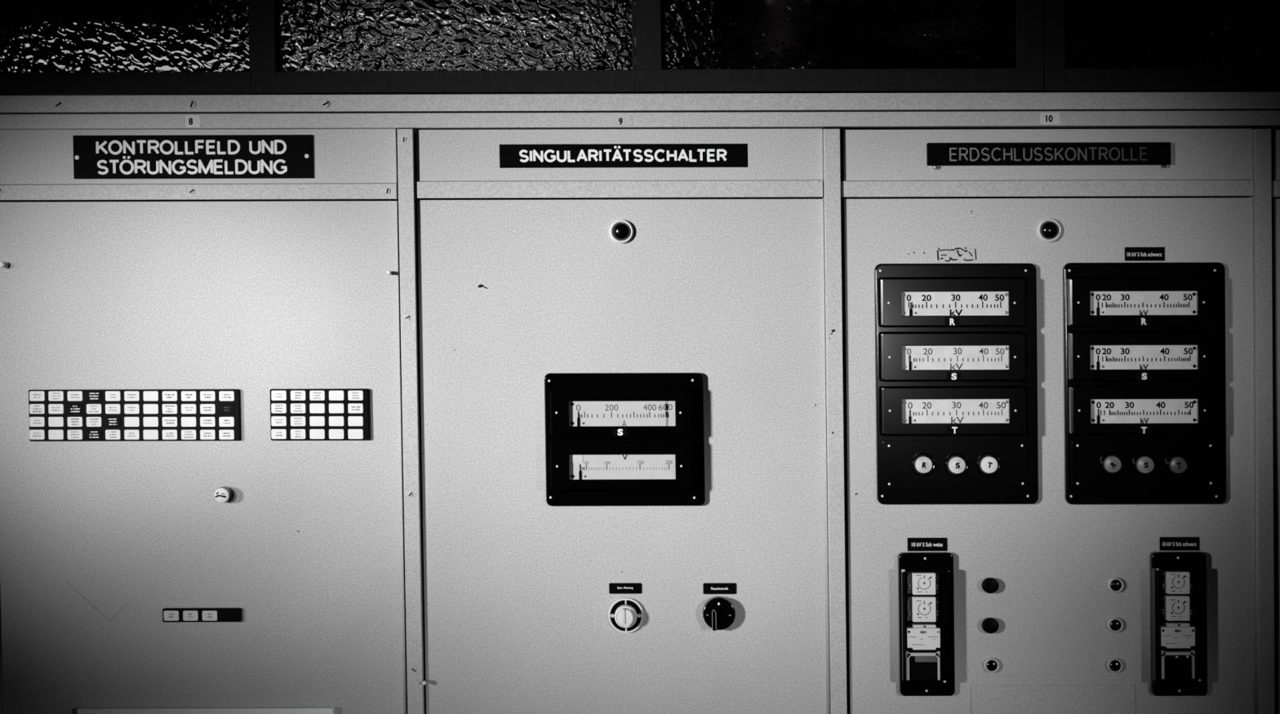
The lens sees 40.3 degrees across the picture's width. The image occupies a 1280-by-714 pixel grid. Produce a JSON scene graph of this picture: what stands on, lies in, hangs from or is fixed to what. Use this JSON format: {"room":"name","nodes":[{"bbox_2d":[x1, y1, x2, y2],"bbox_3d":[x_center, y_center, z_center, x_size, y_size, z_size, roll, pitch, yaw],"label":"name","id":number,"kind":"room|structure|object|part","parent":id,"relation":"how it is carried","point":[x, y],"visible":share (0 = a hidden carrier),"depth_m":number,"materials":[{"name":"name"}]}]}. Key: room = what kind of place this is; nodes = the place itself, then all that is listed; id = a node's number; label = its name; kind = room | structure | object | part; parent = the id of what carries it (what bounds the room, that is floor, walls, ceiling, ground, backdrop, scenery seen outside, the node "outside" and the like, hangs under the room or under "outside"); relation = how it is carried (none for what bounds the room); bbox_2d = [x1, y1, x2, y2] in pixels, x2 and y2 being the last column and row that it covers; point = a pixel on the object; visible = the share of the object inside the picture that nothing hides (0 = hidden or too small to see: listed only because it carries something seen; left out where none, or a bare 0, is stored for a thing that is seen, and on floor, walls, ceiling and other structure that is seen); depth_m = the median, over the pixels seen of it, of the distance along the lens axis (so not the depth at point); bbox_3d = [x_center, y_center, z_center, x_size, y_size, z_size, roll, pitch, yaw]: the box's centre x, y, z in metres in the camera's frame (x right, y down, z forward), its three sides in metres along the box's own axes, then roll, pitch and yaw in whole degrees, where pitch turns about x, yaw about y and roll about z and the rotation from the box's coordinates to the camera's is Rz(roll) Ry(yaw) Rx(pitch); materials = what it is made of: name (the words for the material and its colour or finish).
{"room":"electrical room","nodes":[
{"label":"electrical room","id":0,"kind":"room"},
{"bbox_2d":[822,127,1279,132],"bbox_3d":[-0.001,-0.270,5.395,8.000,3.400,0.001,0,1,0],"label":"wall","id":1,"kind":"structure","parent":0,"point":[1271,128],"depth_m":5.38,"materials":[{"name":"grey metal"}]},
{"label":"floor","id":2,"kind":"structure","parent":0,"visible":0},
{"bbox_2d":[0,616,2,713],"bbox_3d":[-0.891,0.565,2.424,0.043,1.755,0.039,0,1,0],"label":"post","id":3,"kind":"object","parent":2,"relation":"on","point":[1,686],"visible":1,"depth_m":2.41,"materials":[{"name":"grey metal"}]},
{"bbox_2d":[0,128,407,713],"bbox_3d":[-0.603,0.558,2.678,0.583,1.755,0.571,0,1,0],"label":"tall cabinet","id":4,"kind":"object","parent":2,"relation":"on","point":[254,287],"depth_m":2.40,"materials":[{"name":"grey metal"}]},
{"bbox_2d":[0,261,9,267],"bbox_3d":[-0.870,-0.126,2.387,0.009,0.009,0.026,0,1,0],"label":"peg","id":5,"kind":"object","parent":4,"relation":"attached to","point":[2,264],"visible":1,"depth_m":2.38,"materials":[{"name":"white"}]},
{"bbox_3d":[-0.694,0.080,2.398,0.289,0.071,0.008,0,1,0],"label":"annunciator panel","id":6,"kind":"part","parent":4,"relation":"part of","materials":[{"name":"white plastic"}]},
{"bbox_2d":[185,115,199,127],"bbox_3d":[-0.611,-0.322,2.383,0.020,0.016,0.001,0,1,0],"label":"number plate","id":7,"kind":"object","parent":4,"relation":"attached to","point":[191,121],"visible":1,"depth_m":2.38,"materials":[{"name":"paper"}]},
{"bbox_2d":[72,134,313,178],"bbox_3d":[-0.612,-0.275,2.392,0.329,0.059,0.005,0,1,0],"label":"name sign","id":8,"kind":"object","parent":4,"relation":"attached to","point":[194,156],"visible":1,"depth_m":2.39,"materials":[{"name":"black plastic"}]},
{"bbox_3d":[-0.613,-0.275,2.396,0.559,0.075,0.003,0,1,0],"label":"header panel","id":9,"kind":"part","parent":4,"relation":"part of","materials":[{"name":"grey metal"}]},
{"bbox_3d":[-0.603,0.356,2.405,0.108,0.019,0.008,0,1,0],"label":"annunciator panel","id":10,"kind":"part","parent":4,"relation":"part of","materials":[{"name":"plastic"}]},
{"bbox_2d":[76,706,333,713],"bbox_3d":[-0.596,0.633,2.408,0.354,0.300,0.015,0,1,0],"label":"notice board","id":11,"kind":"object","parent":4,"relation":"attached to","point":[319,709],"visible":1,"depth_m":2.40,"materials":[{"name":"white"}]},
{"bbox_3d":[-0.572,0.189,2.395,0.022,0.022,0.021,0,1,0],"label":"lock knob","id":12,"kind":"part","parent":4,"relation":"part of","materials":[{"name":"white plastic"}]},
{"bbox_3d":[-0.440,0.079,2.398,0.135,0.071,0.008,0,1,0],"label":"annunciator panel","id":13,"kind":"part","parent":4,"relation":"part of","materials":[{"name":"white plastic"}]},
{"bbox_2d":[386,271,392,275],"bbox_3d":[-0.342,-0.115,2.389,0.005,0.005,0.022,0,1,0],"label":"peg","id":14,"kind":"object","parent":4,"relation":"attached to","point":[389,273],"visible":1,"depth_m":2.38,"materials":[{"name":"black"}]},
{"bbox_2d":[610,115,631,126],"bbox_3d":[-0.026,-0.323,2.383,0.030,0.015,0.001,0,1,0],"label":"number plate","id":15,"kind":"object","parent":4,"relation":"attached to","point":[615,120],"visible":1,"depth_m":2.38,"materials":[{"name":"white plastic"}]},
{"bbox_2d":[0,110,1279,129],"bbox_3d":[0.012,-0.325,2.398,2.296,0.020,0.030,0,1,0],"label":"rail","id":16,"kind":"object","parent":4,"relation":"attached to","point":[1243,118],"visible":1,"depth_m":2.38,"materials":[{"name":"grey metal"}]},
{"bbox_2d":[0,0,1279,114],"bbox_3d":[0.011,-0.661,2.401,2.294,0.647,0.058,0,1,0],"label":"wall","id":17,"kind":"structure","parent":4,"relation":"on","point":[683,46],"depth_m":2.39,"materials":[{"name":"paint"}]},
{"bbox_2d":[0,0,253,95],"bbox_3d":[-0.876,-0.672,2.407,0.687,0.620,0.045,0,1,0],"label":"window","id":18,"kind":"structure","parent":17,"relation":"on","point":[48,47],"depth_m":2.41,"materials":[{"name":"glass"}]},
{"bbox_2d":[250,0,635,94],"bbox_3d":[-0.273,-0.673,2.407,0.536,0.620,0.045,0,1,0],"label":"window","id":19,"kind":"structure","parent":17,"relation":"on","point":[299,46],"depth_m":2.41,"materials":[{"name":"glass"}]},
{"bbox_3d":[-0.257,-0.667,2.410,0.503,0.552,0.006,0,1,0],"label":"pane","id":20,"kind":"part","parent":19,"relation":"part of","materials":[{"name":"clear glass"}]},
{"bbox_3d":[0.012,-0.348,2.396,2.294,0.023,0.033,0,1,0],"label":"top rail","id":21,"kind":"part","parent":17,"relation":"part of","materials":[{"name":"grey metal"}]},
{"bbox_3d":[0.273,-0.669,2.410,0.505,0.551,0.006,0,1,0],"label":"pane","id":22,"kind":"part","parent":17,"relation":"part of","materials":[{"name":"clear glass"}]},
{"bbox_2d":[1040,0,1279,92],"bbox_3d":[0.855,-0.676,2.407,0.616,0.620,0.045,0,1,0],"label":"window","id":23,"kind":"structure","parent":17,"relation":"on","point":[1091,46],"depth_m":2.41,"materials":[{"name":"glass"}]},
{"bbox_3d":[0.853,-0.670,2.410,0.560,0.551,0.006,0,1,0],"label":"pane","id":24,"kind":"part","parent":23,"relation":"part of","materials":[{"name":"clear glass"}]},
{"bbox_2d":[1040,112,1059,124],"bbox_3d":[0.560,-0.326,2.383,0.027,0.016,0.001,0,1,0],"label":"number plate","id":25,"kind":"object","parent":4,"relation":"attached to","point":[1045,117],"visible":1,"depth_m":2.38,"materials":[{"name":"paper"}]},
{"bbox_2d":[397,128,426,713],"bbox_3d":[-0.308,0.564,2.424,0.042,1.753,0.040,0,1,0],"label":"post","id":26,"kind":"object","parent":2,"relation":"on","point":[406,138],"visible":1,"depth_m":2.40,"materials":[{"name":"grey metal"}]},
{"bbox_2d":[414,128,829,713],"bbox_3d":[-0.018,0.557,2.673,0.583,1.753,0.581,0,1,0],"label":"tall cabinet","id":27,"kind":"object","parent":2,"relation":"on","point":[523,278],"depth_m":2.40,"materials":[{"name":"grey metal"}]},
{"bbox_2d":[422,679,426,685],"bbox_3d":[-0.297,0.448,2.404,0.006,0.006,0.018,0,1,0],"label":"peg","id":28,"kind":"object","parent":27,"relation":"attached to","point":[424,682],"visible":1,"depth_m":2.40,"materials":[{"name":"white"}]},
{"bbox_3d":[-0.028,-0.278,2.396,0.559,0.070,0.003,0,1,0],"label":"header panel","id":29,"kind":"part","parent":27,"relation":"part of","materials":[{"name":"grey metal"}]},
{"bbox_3d":[-0.027,0.102,2.373,0.020,0.012,0.001,0,1,0],"label":"letter plate","id":30,"kind":"part","parent":27,"relation":"part of","materials":[{"name":"black plastic"}]},
{"bbox_2d":[609,219,633,243],"bbox_3d":[-0.025,-0.172,2.390,0.033,0.033,0.012,0,1,0],"label":"lamp","id":31,"kind":"object","parent":27,"relation":"attached to","point":[621,231],"visible":1,"depth_m":2.39,"materials":[{"name":"grey"}]},
{"bbox_2d":[499,143,746,168],"bbox_3d":[-0.023,-0.276,2.393,0.339,0.032,0.002,0,1,0],"label":"name sign","id":32,"kind":"object","parent":27,"relation":"attached to","point":[597,155],"visible":1,"depth_m":2.39,"materials":[{"name":"black plastic"}]},
{"bbox_3d":[-0.021,0.114,2.388,0.221,0.183,0.031,0,1,0],"label":"meter panel","id":33,"kind":"part","parent":27,"relation":"part of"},
{"bbox_2d":[608,583,641,594],"bbox_3d":[-0.020,0.319,2.407,0.045,0.015,0.001,0,1,0],"label":"plate","id":34,"kind":"object","parent":27,"relation":"attached to","point":[614,588],"visible":1,"depth_m":2.41,"materials":[{"name":"black plastic"}]},
{"bbox_2d":[608,597,643,633],"bbox_3d":[-0.019,0.357,2.397,0.049,0.049,0.024,0,1,0],"label":"switch","id":35,"kind":"object","parent":27,"relation":"attached to","point":[625,615],"visible":1,"depth_m":2.40,"materials":[{"name":"white plastic"}]},
{"bbox_3d":[-0.019,0.357,2.398,0.031,0.031,0.012,0,1,0],"label":"knob","id":36,"kind":"part","parent":35,"relation":"part of","materials":[{"name":"white plastic"}]},
{"bbox_2d":[702,595,735,631],"bbox_3d":[0.109,0.353,2.397,0.045,0.045,0.023,0,1,0],"label":"switch","id":37,"kind":"object","parent":27,"relation":"attached to","point":[718,612],"visible":1,"depth_m":2.39,"materials":[{"name":"black plastic"}]},
{"bbox_2d":[702,583,736,594],"bbox_3d":[0.110,0.320,2.408,0.046,0.015,0.001,0,1,0],"label":"plate","id":38,"kind":"object","parent":27,"relation":"attached to","point":[708,588],"visible":1,"depth_m":2.41,"materials":[{"name":"black plastic"}]},
{"bbox_2d":[822,128,847,713],"bbox_3d":[0.275,0.563,2.424,0.043,1.752,0.039,0,1,0],"label":"post","id":39,"kind":"object","parent":2,"relation":"on","point":[831,137],"visible":0.97,"depth_m":2.39,"materials":[{"name":"grey metal"}]},
{"bbox_2d":[821,128,1256,713],"bbox_3d":[0.570,0.556,2.673,0.586,1.751,0.581,0,1,0],"label":"tall cabinet","id":40,"kind":"object","parent":2,"relation":"on","point":[1052,561],"depth_m":2.40,"materials":[{"name":"grey metal"}]},
{"bbox_2d":[897,551,955,696],"bbox_3d":[0.395,0.368,2.395,0.078,0.198,0.028,0,1,0],"label":"relay","id":41,"kind":"object","parent":40,"relation":"attached to","point":[926,580],"visible":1,"depth_m":2.39,"materials":[{"name":"black plastic"}]},
{"bbox_3d":[0.388,0.386,2.394,0.046,0.029,0.011,0,1,0],"label":"rating plate","id":42,"kind":"part","parent":41,"relation":"part of","materials":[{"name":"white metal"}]},
{"bbox_2d":[915,600,931,617],"bbox_3d":[0.389,0.345,2.389,0.022,0.024,0.001,0,1,0],"label":"print","id":43,"kind":"object","parent":41,"relation":"on","point":[923,608],"depth_m":2.39,"materials":[{"name":"grey paper"}]},
{"bbox_2d":[915,575,931,592],"bbox_3d":[0.388,0.310,2.388,0.022,0.024,0.001,0,1,0],"label":"print","id":44,"kind":"object","parent":41,"relation":"on","point":[923,583],"depth_m":2.39,"materials":[{"name":"grey paper"}]},
{"bbox_2d":[907,537,946,551],"bbox_3d":[0.396,0.259,2.406,0.055,0.018,0.001,0,1,0],"label":"plate","id":45,"kind":"object","parent":40,"relation":"attached to","point":[914,544],"visible":1,"depth_m":2.41,"materials":[{"name":"black plastic"}]},
{"bbox_3d":[0.424,-0.048,2.369,0.020,0.011,0.001,0,1,0],"label":"letter plate","id":46,"kind":"part","parent":40,"relation":"part of","materials":[{"name":"black plastic"}]},
{"bbox_3d":[0.428,0.100,2.373,0.020,0.012,0.001,0,1,0],"label":"letter plate","id":47,"kind":"part","parent":40,"relation":"part of","materials":[{"name":"black plastic"}]},
{"bbox_3d":[0.426,0.026,2.371,0.020,0.012,0.001,0,1,0],"label":"letter plate","id":48,"kind":"part","parent":40,"relation":"part of","materials":[{"name":"black plastic"}]},
{"bbox_3d":[0.432,0.148,2.395,0.200,0.067,0.004,0,1,0],"label":"button plate","id":49,"kind":"part","parent":40,"relation":"part of","materials":[{"name":"black plastic"}]},
{"bbox_3d":[0.435,0.037,2.386,0.226,0.332,0.031,0,1,0],"label":"meter panel","id":50,"kind":"part","parent":40,"relation":"part of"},
{"bbox_2d":[937,247,976,262],"bbox_3d":[0.435,-0.141,2.397,0.054,0.020,0.001,0,1,0],"label":"label remnant","id":51,"kind":"object","parent":40,"relation":"attached to","point":[957,254],"visible":1,"depth_m":2.40,"materials":[{"name":"grey paper"}]},
{"bbox_3d":[0.482,0.370,2.403,0.023,0.021,0.012,0,1,0],"label":"push button","id":52,"kind":"part","parent":40,"relation":"part of","materials":[{"name":"black plastic"}]},
{"bbox_3d":[0.482,0.315,2.402,0.023,0.021,0.012,0,1,0],"label":"push button","id":53,"kind":"part","parent":40,"relation":"part of","materials":[{"name":"black plastic"}]},
{"bbox_2d":[983,657,999,673],"bbox_3d":[0.485,0.425,2.407,0.021,0.021,0.008,0,1,0],"label":"lamp","id":54,"kind":"object","parent":40,"relation":"attached to","point":[991,665],"visible":1,"depth_m":2.40,"materials":[{"name":"grey glass"}]},
{"bbox_3d":[0.560,-0.278,2.396,0.562,0.070,0.003,0,1,0],"label":"header panel","id":55,"kind":"part","parent":40,"relation":"part of","materials":[{"name":"grey metal"}]},
{"bbox_2d":[926,142,1170,168],"bbox_3d":[0.560,-0.276,2.390,0.333,0.036,0.008,0,1,0],"label":"name sign","id":56,"kind":"object","parent":40,"relation":"attached to","point":[1064,153],"visible":1,"depth_m":2.39,"materials":[{"name":"black plastic"}]},
{"bbox_2d":[1036,217,1061,242],"bbox_3d":[0.561,-0.174,2.390,0.033,0.033,0.012,0,1,0],"label":"lamp","id":57,"kind":"object","parent":40,"relation":"attached to","point":[1049,230],"visible":1,"depth_m":2.39,"materials":[{"name":"grey glass"}]},
{"bbox_3d":[0.572,0.563,2.413,0.229,0.220,0.002,0,1,0],"label":"plate","id":58,"kind":"part","parent":40,"relation":"part of","materials":[{"name":"grey metal"}]},
{"bbox_2d":[1106,657,1122,673],"bbox_3d":[0.655,0.426,2.407,0.021,0.021,0.008,0,1,0],"label":"lamp","id":59,"kind":"object","parent":40,"relation":"attached to","point":[1114,665],"visible":1,"depth_m":2.40,"materials":[{"name":"grey"}]},
{"bbox_2d":[1106,617,1123,632],"bbox_3d":[0.655,0.370,2.405,0.021,0.021,0.008,0,1,0],"label":"lamp","id":60,"kind":"object","parent":40,"relation":"attached to","point":[1114,624],"visible":1,"depth_m":2.40,"materials":[{"name":"grey glass"}]},
{"bbox_2d":[1107,577,1123,592],"bbox_3d":[0.655,0.315,2.404,0.021,0.021,0.008,0,1,0],"label":"lamp","id":61,"kind":"object","parent":40,"relation":"attached to","point":[1115,584],"visible":1,"depth_m":2.40,"materials":[{"name":"grey plastic"}]},
{"bbox_3d":[0.685,0.100,2.373,0.020,0.012,0.001,0,1,0],"label":"letter plate","id":62,"kind":"part","parent":40,"relation":"part of","materials":[{"name":"black plastic"}]},
{"bbox_3d":[0.684,-0.048,2.369,0.020,0.011,0.001,0,1,0],"label":"letter plate","id":63,"kind":"part","parent":40,"relation":"part of","materials":[{"name":"black plastic"}]},
{"bbox_3d":[0.685,0.026,2.371,0.020,0.012,0.001,0,1,0],"label":"letter plate","id":64,"kind":"part","parent":40,"relation":"part of","materials":[{"name":"black plastic"}]},
{"bbox_3d":[0.692,0.147,2.395,0.201,0.067,0.004,0,1,0],"label":"button plate","id":65,"kind":"part","parent":40,"relation":"part of","materials":[{"name":"black"}]},
{"bbox_3d":[0.694,0.037,2.386,0.225,0.333,0.031,0,1,0],"label":"meter panel","id":66,"kind":"part","parent":40,"relation":"part of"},
{"bbox_2d":[1124,247,1164,261],"bbox_3d":[0.693,-0.142,2.397,0.055,0.019,0.001,0,1,0],"label":"plate","id":67,"kind":"object","parent":40,"relation":"attached to","point":[1131,254],"visible":1,"depth_m":2.40,"materials":[{"name":"black plastic"}]},
{"bbox_2d":[1149,551,1207,696],"bbox_3d":[0.742,0.368,2.395,0.079,0.199,0.028,0,1,0],"label":"relay","id":68,"kind":"object","parent":40,"relation":"attached to","point":[1178,580],"visible":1,"depth_m":2.39,"materials":[{"name":"black plastic"}]},
{"bbox_3d":[0.737,0.384,2.394,0.047,0.029,0.011,0,1,0],"label":"rating plate","id":69,"kind":"part","parent":68,"relation":"part of","materials":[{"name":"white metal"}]},
{"bbox_2d":[1170,600,1186,617],"bbox_3d":[0.736,0.344,2.389,0.022,0.024,0.001,0,1,0],"label":"print","id":70,"kind":"object","parent":68,"relation":"on","point":[1178,607],"depth_m":2.39,"materials":[{"name":"black"}]},
{"bbox_2d":[1170,573,1186,591],"bbox_3d":[0.736,0.309,2.388,0.022,0.024,0.001,0,1,0],"label":"print","id":71,"kind":"object","parent":68,"relation":"on","point":[1178,581],"depth_m":2.39,"materials":[{"name":"black"}]},
{"bbox_2d":[1159,537,1199,551],"bbox_3d":[0.744,0.258,2.406,0.055,0.019,0.001,0,1,0],"label":"plate","id":72,"kind":"object","parent":40,"relation":"attached to","point":[1166,544],"visible":1,"depth_m":2.40,"materials":[{"name":"black plastic"}]},
{"bbox_2d":[1245,128,1275,713],"bbox_3d":[0.864,0.562,2.424,0.043,1.750,0.039,0,1,0],"label":"post","id":73,"kind":"object","parent":2,"relation":"on","point":[1261,138],"visible":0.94,"depth_m":2.40,"materials":[{"name":"grey metal"}]},
{"bbox_2d":[1244,129,1279,713],"bbox_3d":[1.160,0.555,2.687,0.583,1.749,0.554,0,1,0],"label":"tall cabinet","id":74,"kind":"object","parent":2,"relation":"on","point":[1275,135],"visible":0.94,"depth_m":2.41,"materials":[{"name":"grey metal"}]},
{"bbox_3d":[1.150,-0.278,2.396,0.559,0.070,0.003,0,1,0],"label":"header panel","id":75,"kind":"part","parent":74,"relation":"part of","materials":[{"name":"grey metal"}]},
{"bbox_3d":[1.163,0.607,2.417,0.577,1.652,0.003,0,1,0],"label":"panel","id":76,"kind":"part","parent":74,"relation":"part of","materials":[{"name":"grey metal"}]}
]}

